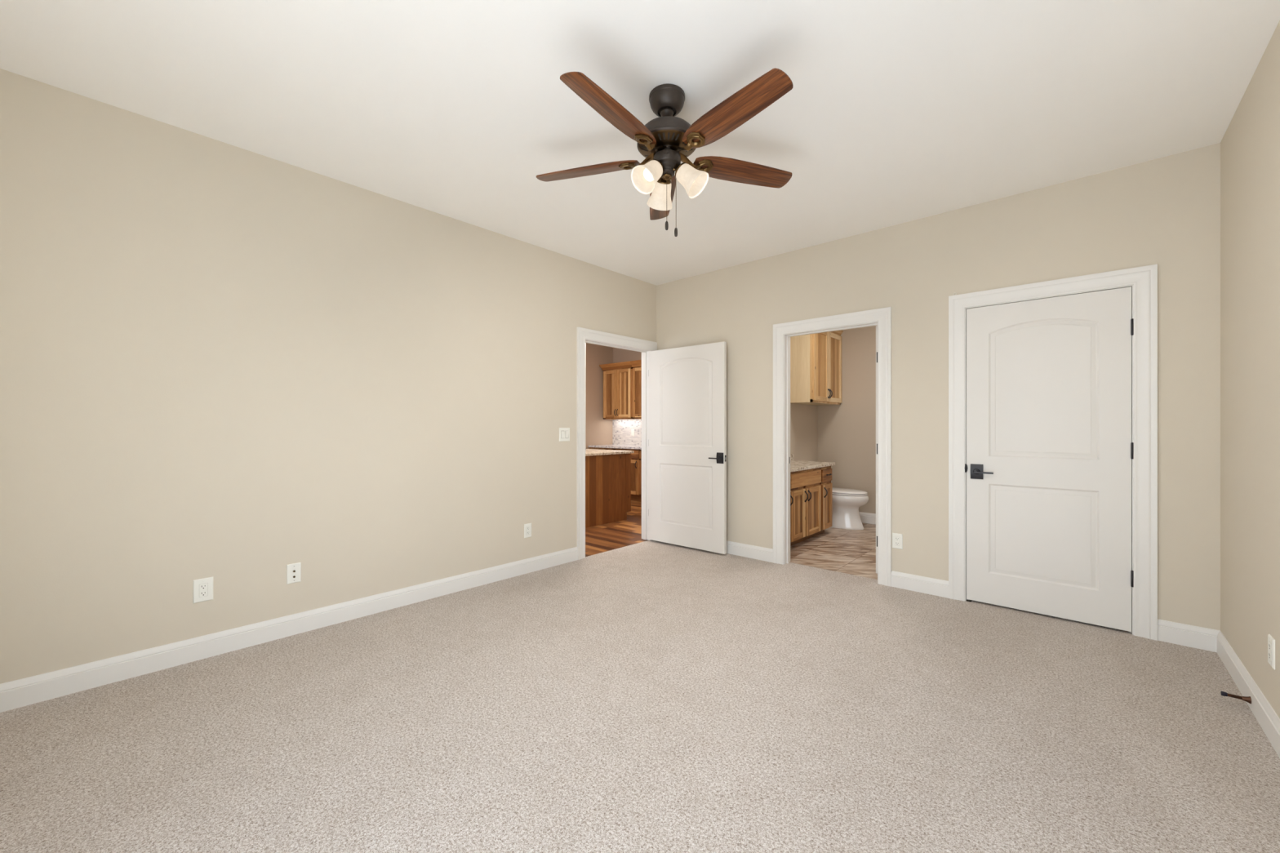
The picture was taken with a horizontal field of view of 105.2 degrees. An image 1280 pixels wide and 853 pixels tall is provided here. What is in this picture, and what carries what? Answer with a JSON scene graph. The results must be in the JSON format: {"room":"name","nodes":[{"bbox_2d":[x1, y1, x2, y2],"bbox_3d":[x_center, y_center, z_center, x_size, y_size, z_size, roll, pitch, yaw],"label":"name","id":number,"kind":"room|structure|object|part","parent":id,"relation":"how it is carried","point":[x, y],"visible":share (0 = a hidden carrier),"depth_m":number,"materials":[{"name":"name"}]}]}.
{"room":"empty bedroom","nodes":[
{"label":"empty bedroom","id":0,"kind":"room"},
{"bbox_2d":[0,68,656,684],"bbox_3d":[-1.415,-0.157,3.645,0.120,2.753,4.620,0,0,42],"label":"wall","id":1,"kind":"structure","parent":0,"point":[233,366],"depth_m":2.68,"materials":[{"name":"beige paint"}]},
{"bbox_2d":[193,577,213,603],"bbox_3d":[-2.298,0.861,2.574,0.008,0.121,0.080,0,0,42],"label":"outlet","id":2,"kind":"object","parent":1,"relation":"attached to","point":[202,588],"visible":1,"depth_m":2.57,"materials":[{"name":"beige plastic"}]},
{"bbox_2d":[199,582,208,597],"bbox_3d":[-2.296,0.861,2.573,0.003,0.068,0.034,0,0,42],"label":"receptacle","id":3,"kind":"object","parent":2,"relation":"attached to","point":[203,587],"depth_m":2.57,"materials":[{"name":"grey plastic"}]},
{"bbox_2d":[0,546,577,712],"bbox_3d":[-1.744,1.161,3.180,0.015,0.118,3.490,0,0,42],"label":"baseboard","id":4,"kind":"structure","parent":1,"relation":"attached to","point":[28,691],"depth_m":2.67,"materials":[{"name":"white wood"}]},
{"bbox_2d":[286,562,301,584],"bbox_3d":[-2.028,0.862,2.868,0.015,0.114,0.070,0,0,42],"label":"plate","id":5,"kind":"object","parent":1,"relation":"attached to","point":[293,571],"visible":1,"depth_m":2.87,"materials":[{"name":"beige plastic"}]},
{"bbox_2d":[524,523,531,537],"bbox_3d":[-0.934,0.869,4.081,0.008,0.115,0.072,0,0,42],"label":"outlet","id":6,"kind":"object","parent":1,"relation":"attached to","point":[527,527],"visible":1,"depth_m":4.07,"materials":[{"name":"beige plastic"}]},
{"bbox_2d":[526,526,529,534],"bbox_3d":[-0.933,0.869,4.079,0.002,0.067,0.033,0,0,42],"label":"receptacle","id":7,"kind":"object","parent":6,"relation":"attached to","point":[527,527],"depth_m":4.08,"materials":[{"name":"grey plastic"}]},
{"bbox_2d":[559,427,569,441],"bbox_3d":[-0.672,0.071,4.368,0.011,0.120,0.118,0,0,42],"label":"light switch","id":8,"kind":"object","parent":1,"relation":"attached to","point":[564,433],"visible":1,"depth_m":4.37,"materials":[{"name":"beige plastic"}]},
{"bbox_2d":[577,326,657,559],"bbox_3d":[-0.241,0.155,4.926,0.140,2.130,1.117,0,0,42],"label":"door frame","id":9,"kind":"structure","parent":1,"relation":"attached to","point":[583,334],"depth_m":4.69,"materials":[{"name":"white wood"}]},
{"bbox_2d":[648,341,726,554],"bbox_3d":[0.453,0.201,4.904,0.948,1.995,0.143,0,0,41],"label":"door","id":10,"kind":"structure","parent":1,"relation":"in","point":[687,439],"depth_m":4.86,"materials":[{"name":"white wood"}]},
{"bbox_3d":[0.708,0.298,4.619,0.118,0.040,0.044,0,0,41],"label":"lever","id":11,"kind":"part","parent":10,"relation":"part of","materials":[{"name":"black metal"}]},
{"bbox_3d":[0.754,0.298,4.613,0.072,0.102,0.013,0,0,41],"label":"handle","id":12,"kind":"part","parent":10,"relation":"part of","materials":[{"name":"black metal"}]},
{"bbox_2d":[585,342,586,453],"bbox_3d":[-1.072,-0.154,5.711,0.295,2.759,0.904,0,0,42],"label":"trim","id":13,"kind":"structure","parent":0,"point":[585,343],"depth_m":5.95,"materials":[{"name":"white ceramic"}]},
{"bbox_2d":[586,342,613,448],"bbox_3d":[-2.580,-0.142,6.932,0.120,2.783,6.290,0,0,42],"label":"wall","id":14,"kind":"structure","parent":0,"point":[598,430],"depth_m":8.82,"materials":[{"name":"paint"}]},
{"bbox_2d":[613,347,641,419],"bbox_3d":[0.876,-0.142,7.965,3.857,2.783,0.120,0,0,42],"label":"wall","id":15,"kind":"structure","parent":0,"point":[620,355],"depth_m":8.93,"materials":[{"name":"paint"}]},
{"bbox_2d":[599,360,632,419],"bbox_3d":[-0.330,-0.624,8.727,0.765,0.983,0.368,0,0,42],"label":"upper cabinet","id":16,"kind":"object","parent":15,"relation":"attached to","point":[617,376],"visible":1,"depth_m":8.57,"materials":[{"name":"brown wood"}]},
{"bbox_3d":[-0.533,-0.575,8.729,0.333,0.844,0.021,0,0,42],"label":"door","id":17,"kind":"part","parent":16,"relation":"part of","materials":[{"name":"brown wood"}]},
{"bbox_3d":[-0.330,-1.065,8.727,0.765,0.100,0.368,0,0,42],"label":"crown moulding","id":18,"kind":"part","parent":16,"relation":"part of","materials":[{"name":"brown wood"}]},
{"bbox_3d":[-0.284,-0.575,8.503,0.328,0.844,0.021,0,0,42],"label":"door","id":19,"kind":"part","parent":16,"relation":"part of","materials":[{"name":"brown wood"}]},
{"bbox_2d":[612,418,641,445],"bbox_3d":[0.259,0.102,8.435,2.069,0.468,0.010,0,0,42],"label":"backsplash","id":20,"kind":"structure","parent":15,"relation":"attached to","point":[621,428],"depth_m":8.88,"materials":[{"name":"stone"}]},
{"bbox_2d":[631,429,634,435],"bbox_3d":[-0.132,0.110,8.778,0.072,0.115,0.007,0,0,42],"label":"backsplash outlet","id":21,"kind":"object","parent":20,"relation":"attached to","point":[632,430],"visible":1,"depth_m":8.77,"materials":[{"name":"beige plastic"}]},
{"bbox_2d":[630,360,641,418],"bbox_3d":[0.223,-0.624,8.227,0.723,0.983,0.368,0,0,42],"label":"upper cabinet","id":22,"kind":"object","parent":15,"relation":"attached to","point":[636,365],"visible":0.1,"depth_m":8.29,"materials":[{"name":"brown wood"}]},
{"bbox_3d":[0.223,-1.065,8.227,0.723,0.100,0.368,0,0,42],"label":"crown moulding","id":23,"kind":"part","parent":22,"relation":"part of","materials":[{"name":"brown wood"}]},
{"bbox_3d":[0.144,-0.574,8.140,0.723,0.883,0.018,0,0,42],"label":"frame","id":24,"kind":"part","parent":22,"relation":"part of","materials":[{"name":"brown wood"}]},
{"bbox_3d":[0.003,-0.575,8.243,0.332,0.844,0.021,0,0,42],"label":"door","id":25,"kind":"part","parent":22,"relation":"part of","materials":[{"name":"brown wood"}]},
{"bbox_2d":[0,500,1279,852],"bbox_3d":[-0.220,1.235,4.282,7.176,0.030,7.170,0,0,42],"label":"floor","id":26,"kind":"structure","parent":0,"point":[649,696],"depth_m":1.95,"materials":[{"name":"beige carpet"}]},
{"bbox_2d":[585,453,631,528],"bbox_3d":[-0.761,0.791,6.562,1.034,0.870,0.840,0,0,42],"label":"base cabinet","id":27,"kind":"object","parent":26,"relation":"on","point":[607,477],"visible":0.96,"depth_m":6.18,"materials":[{"name":"brown wood"}]},
{"bbox_2d":[585,448,634,456],"bbox_3d":[-0.771,0.340,6.550,1.095,0.030,0.852,0,0,42],"label":"countertop","id":28,"kind":"structure","parent":27,"relation":"on","point":[588,451],"depth_m":6.28,"materials":[{"name":"stone"}]},
{"bbox_2d":[589,447,641,502],"bbox_3d":[-0.044,0.797,8.287,1.819,0.857,0.637,0,0,42],"label":"base cabinet","id":29,"kind":"object","parent":26,"relation":"on","point":[636,457],"visible":0.22,"depth_m":7.95,"materials":[{"name":"brown wood"}]},
{"bbox_2d":[587,444,641,449],"bbox_3d":[-0.039,0.352,8.292,1.819,0.032,0.622,0,0,42],"label":"countertop","id":30,"kind":"structure","parent":29,"relation":"on","point":[620,446],"depth_m":8.39,"materials":[{"name":"white stone"}]},
{"bbox_3d":[-0.219,0.457,8.079,0.530,0.126,0.020,0,0,42],"label":"drawer","id":31,"kind":"part","parent":29,"relation":"part of","materials":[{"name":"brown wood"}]},
{"bbox_3d":[-0.219,0.824,8.080,0.530,0.568,0.021,0,0,42],"label":"door","id":32,"kind":"part","parent":29,"relation":"part of","materials":[{"name":"brown wood"}]},
{"bbox_2d":[790,466,831,546],"bbox_3d":[1.550,0.838,5.248,0.550,0.776,1.458,0,0,42],"label":"vanity cabinet","id":33,"kind":"object","parent":26,"relation":"on","point":[811,490],"visible":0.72,"depth_m":5.19,"materials":[{"name":"brown wood"}]},
{"bbox_3d":[1.600,0.896,4.964,0.021,0.499,0.332,0,0,42],"label":"door","id":34,"kind":"part","parent":33,"relation":"part of","materials":[{"name":"brown wood"}]},
{"bbox_3d":[1.738,0.545,5.116,0.020,0.143,0.742,0,0,42],"label":"drawer","id":35,"kind":"part","parent":33,"relation":"part of","materials":[{"name":"brown wood"}]},
{"bbox_2d":[790,453,835,472],"bbox_3d":[1.552,0.395,5.270,0.527,0.109,1.530,0,0,42],"label":"countertop","id":36,"kind":"structure","parent":33,"relation":"on","point":[795,465],"depth_m":5.41,"materials":[{"name":"stone"}]},
{"bbox_3d":[1.858,0.898,5.249,0.021,0.502,0.360,0,0,42],"label":"door","id":37,"kind":"part","parent":33,"relation":"part of","materials":[{"name":"brown wood"}]},
{"bbox_3d":[2.111,0.548,5.528,0.020,0.137,0.266,0,0,42],"label":"drawer","id":38,"kind":"part","parent":33,"relation":"part of","materials":[{"name":"brown wood"}]},
{"bbox_3d":[2.110,0.899,5.527,0.021,0.500,0.272,0,0,42],"label":"door","id":39,"kind":"part","parent":33,"relation":"part of","materials":[{"name":"brown wood"}]},
{"bbox_2d":[831,487,869,529],"bbox_3d":[2.414,0.848,6.032,0.768,0.756,0.460,0,0,42],"label":"toilet","id":40,"kind":"object","parent":26,"relation":"on","point":[846,503],"visible":0.48,"depth_m":5.83,"materials":[{"name":"white ceramic"}]},
{"bbox_3d":[2.470,0.808,5.981,0.592,0.015,0.374,0,0,42],"label":"seat","id":41,"kind":"part","parent":40,"relation":"part of","materials":[{"name":"white plastic"}]},
{"bbox_3d":[2.470,0.784,5.982,0.590,0.024,0.372,0,0,42],"label":"lid","id":42,"kind":"part","parent":40,"relation":"part of","materials":[{"name":"white plastic"}]},
{"bbox_2d":[0,0,1279,285],"bbox_3d":[0.107,-1.583,2.267,3.986,0.100,4.620,0,0,42],"label":"ceiling","id":43,"kind":"structure","parent":0,"point":[895,112],"depth_m":2.23,"materials":[{"name":"white paint"}]},
{"bbox_2d":[536,67,793,236],"bbox_3d":[0.119,-1.206,2.228,1.266,0.654,1.254,0,0,42],"label":"ceiling fan","id":44,"kind":"object","parent":43,"relation":"hanging from","point":[667,140],"visible":1,"depth_m":2.19,"materials":[{"name":"brown wood"}]},
{"bbox_3d":[-0.257,-1.245,2.383,0.528,0.036,0.134,0,0,17],"label":"blade","id":45,"kind":"part","parent":44,"relation":"part of","materials":[{"name":"brown wood"}]},
{"bbox_3d":[-0.105,-1.245,1.939,0.134,0.036,0.528,0,0,35],"label":"blade","id":46,"kind":"part","parent":44,"relation":"part of","materials":[{"name":"brown wood"}]},
{"bbox_3d":[0.032,-1.122,2.190,0.126,0.150,0.150,0,0,42],"label":"lamp shade","id":47,"kind":"part","parent":44,"relation":"part of","materials":[{"name":"white glass"}]},
{"bbox_3d":[0.051,-1.144,2.203,0.061,0.076,0.075,0,0,42],"label":"bulb","id":48,"kind":"part","parent":44,"relation":"part of","materials":[{"name":"beige glass"}]},
{"bbox_3d":[0.093,-1.122,2.385,0.124,0.150,0.150,0,0,7],"label":"lamp shade","id":49,"kind":"part","parent":44,"relation":"part of","materials":[{"name":"white glass"}]},
{"bbox_3d":[0.118,-1.245,2.666,0.134,0.036,0.528,0,0,-1],"label":"blade","id":50,"kind":"part","parent":44,"relation":"part of","materials":[{"name":"brown wood"}]},
{"bbox_3d":[0.116,-1.176,2.330,0.074,0.063,0.070,0,0,42],"label":"lamp arm","id":51,"kind":"part","parent":44,"relation":"part of","materials":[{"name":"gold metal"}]},
{"bbox_3d":[0.122,-1.064,2.236,0.003,0.253,0.004,0,0,42],"label":"pull chain","id":52,"kind":"part","parent":44,"relation":"part of","materials":[{"name":"gold metal"}]},
{"bbox_3d":[0.122,-0.919,2.236,0.015,0.041,0.015,0,0,42],"label":"pull knob","id":53,"kind":"part","parent":44,"relation":"part of","materials":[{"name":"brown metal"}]},
{"bbox_3d":[0.166,-0.897,2.256,0.015,0.041,0.015,0,0,42],"label":"pull knob","id":54,"kind":"part","parent":44,"relation":"part of","materials":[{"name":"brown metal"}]},
{"bbox_3d":[0.186,-1.176,2.242,0.074,0.063,0.070,0,0,-20],"label":"lamp arm","id":55,"kind":"part","parent":44,"relation":"part of","materials":[{"name":"gold metal"}]},
{"bbox_3d":[0.245,-1.122,2.232,0.149,0.150,0.128,0,0,42],"label":"lamp shade","id":56,"kind":"part","parent":44,"relation":"part of","materials":[{"name":"white glass"}]},
{"bbox_3d":[0.366,-1.245,1.946,0.134,0.036,0.528,0,0,-37],"label":"blade","id":57,"kind":"part","parent":44,"relation":"part of","materials":[{"name":"brown wood"}]},
{"bbox_3d":[0.503,-1.245,2.396,0.528,0.036,0.134,0,0,-19],"label":"blade","id":58,"kind":"part","parent":44,"relation":"part of","materials":[{"name":"brown wood"}]},
{"bbox_2d":[790,403,817,461],"bbox_3d":[1.615,-0.142,5.818,0.120,2.783,2.430,0,0,42],"label":"wall","id":59,"kind":"structure","parent":0,"point":[803,417],"depth_m":6.28,"materials":[{"name":"paint"}]},
{"bbox_2d":[790,329,843,405],"bbox_3d":[2.219,-0.765,6.126,0.363,0.960,0.919,0,0,42],"label":"upper cabinet","id":60,"kind":"object","parent":59,"relation":"attached to","point":[815,359],"visible":0.89,"depth_m":5.86,"materials":[{"name":"brown wood"}]},
{"bbox_3d":[2.170,-0.739,5.872,0.021,0.865,0.437,0,0,42],"label":"door","id":61,"kind":"part","parent":60,"relation":"part of","materials":[{"name":"brown wood"}]},
{"bbox_3d":[2.303,-0.735,6.050,0.020,0.900,0.919,0,0,42],"label":"frame","id":62,"kind":"part","parent":60,"relation":"part of","materials":[{"name":"brown wood"}]},
{"bbox_3d":[2.470,-0.739,6.203,0.021,0.865,0.448,0,0,42],"label":"door","id":63,"kind":"part","parent":60,"relation":"part of","materials":[{"name":"brown wood"}]},
{"bbox_3d":[2.211,-1.215,6.133,0.340,0.060,0.919,0,0,42],"label":"crown moulding","id":64,"kind":"part","parent":60,"relation":"part of","materials":[{"name":"brown wood"}]},
{"bbox_2d":[817,325,875,524],"bbox_3d":[3.107,-0.142,6.026,2.053,2.783,0.120,0,0,42],"label":"wall","id":65,"kind":"structure","parent":0,"point":[846,431],"depth_m":6.27,"materials":[{"name":"paint"}]},
{"bbox_2d":[858,511,875,524],"bbox_3d":[3.106,1.154,5.935,1.933,0.132,0.015,0,0,42],"label":"baseboard","id":66,"kind":"structure","parent":65,"relation":"attached to","point":[866,517],"depth_m":6.14,"materials":[{"name":"white wood"}]},
{"bbox_2d":[656,142,1220,630],"bbox_3d":[1.697,-0.157,4.023,4.226,2.753,0.120,0,0,42],"label":"wall","id":67,"kind":"structure","parent":0,"point":[1165,211],"depth_m":3.42,"materials":[{"name":"beige paint"}]},
{"bbox_2d":[726,540,773,562],"bbox_3d":[0.694,1.161,4.841,1.360,0.118,0.015,0,0,42],"label":"baseboard","id":68,"kind":"structure","parent":67,"relation":"attached to","point":[749,551],"depth_m":4.54,"materials":[{"name":"white wood"}]},
{"bbox_2d":[773,306,891,586],"bbox_3d":[1.596,0.154,4.101,0.972,2.132,0.141,0,0,42],"label":"door frame","id":69,"kind":"structure","parent":67,"relation":"attached to","point":[883,315],"depth_m":4.07,"materials":[{"name":"white wood"}]},
{"bbox_2d":[875,325,877,573],"bbox_3d":[2.164,0.182,4.202,0.035,1.995,0.768,0,0,42],"label":"door","id":70,"kind":"structure","parent":67,"relation":"in","point":[876,326],"depth_m":3.92,"materials":[{"name":"white wood"}]},
{"bbox_2d":[892,533,902,549],"bbox_3d":[1.951,0.869,3.708,0.072,0.115,0.008,0,0,42],"label":"outlet","id":71,"kind":"object","parent":67,"relation":"attached to","point":[897,539],"visible":1,"depth_m":3.70,"materials":[{"name":"beige plastic"}]},
{"bbox_2d":[894,536,899,546],"bbox_3d":[1.950,0.869,3.706,0.033,0.067,0.002,0,0,42],"label":"receptacle","id":72,"kind":"object","parent":71,"relation":"attached to","point":[896,538],"depth_m":3.71,"materials":[{"name":"grey plastic"}]},
{"bbox_2d":[891,570,948,598],"bbox_3d":[2.058,1.161,3.606,0.378,0.118,0.015,0,0,42],"label":"baseboard","id":73,"kind":"structure","parent":67,"relation":"attached to","point":[932,586],"depth_m":3.59,"materials":[{"name":"white wood"}]},
{"bbox_2d":[964,286,1133,631],"bbox_3d":[2.574,0.193,3.138,0.838,2.027,0.089,0,0,42],"label":"door","id":74,"kind":"structure","parent":67,"relation":"in","point":[1050,447],"depth_m":3.11,"materials":[{"name":"white wood"}]},
{"bbox_3d":[2.321,0.311,3.371,0.072,0.102,0.013,0,0,42],"label":"handle","id":75,"kind":"part","parent":74,"relation":"part of","materials":[{"name":"black metal"}]},
{"bbox_3d":[2.333,0.311,3.326,0.118,0.040,0.044,0,0,42],"label":"lever","id":76,"kind":"part","parent":74,"relation":"part of","materials":[{"name":"black metal"}]},
{"bbox_2d":[948,264,1157,640],"bbox_3d":[2.615,0.147,3.179,1.020,2.145,0.140,0,0,42],"label":"door frame","id":77,"kind":"structure","parent":67,"relation":"attached to","point":[1144,279],"depth_m":2.86,"materials":[{"name":"white wood"}]},
{"bbox_2d":[1157,619,1220,652],"bbox_3d":[3.042,1.161,2.715,0.236,0.118,0.015,0,0,42],"label":"baseboard","id":78,"kind":"structure","parent":67,"relation":"attached to","point":[1187,635],"depth_m":2.71,"materials":[{"name":"white wood"}]},
{"bbox_2d":[1220,20,1279,718],"bbox_3d":[1.629,-0.157,0.889,0.120,2.753,4.620,0,0,42],"label":"wall","id":79,"kind":"structure","parent":0,"point":[1250,145],"depth_m":2.13,"materials":[{"name":"beige paint"}]},
{"bbox_2d":[1220,691,1251,703],"bbox_3d":[2.601,1.180,2.135,0.083,0.030,0.030,0,0,42],"label":"door stop","id":80,"kind":"object","parent":79,"relation":"attached to","point":[1247,699],"visible":1,"depth_m":2.13,"materials":[{"name":"brown metal"}]},
{"bbox_2d":[1216,631,1279,758],"bbox_3d":[1.574,1.161,0.929,0.015,0.118,4.606,0,0,42],"label":"baseboard","id":81,"kind":"structure","parent":79,"relation":"attached to","point":[1268,719],"depth_m":2.10,"materials":[{"name":"white wood"}]},
{"bbox_2d":[1267,634,1275,669],"bbox_3d":[2.474,0.882,1.917,0.008,0.115,0.072,0,0,42],"label":"outlet","id":82,"kind":"object","parent":79,"relation":"attached to","point":[1271,641],"visible":1,"depth_m":1.91,"materials":[{"name":"beige plastic"}]},
{"bbox_2d":[1268,641,1271,661],"bbox_3d":[2.472,0.882,1.919,0.002,0.067,0.033,0,0,42],"label":"receptacle","id":83,"kind":"object","parent":82,"relation":"attached to","point":[1269,642],"depth_m":1.92,"materials":[{"name":"grey plastic"}]}
]}

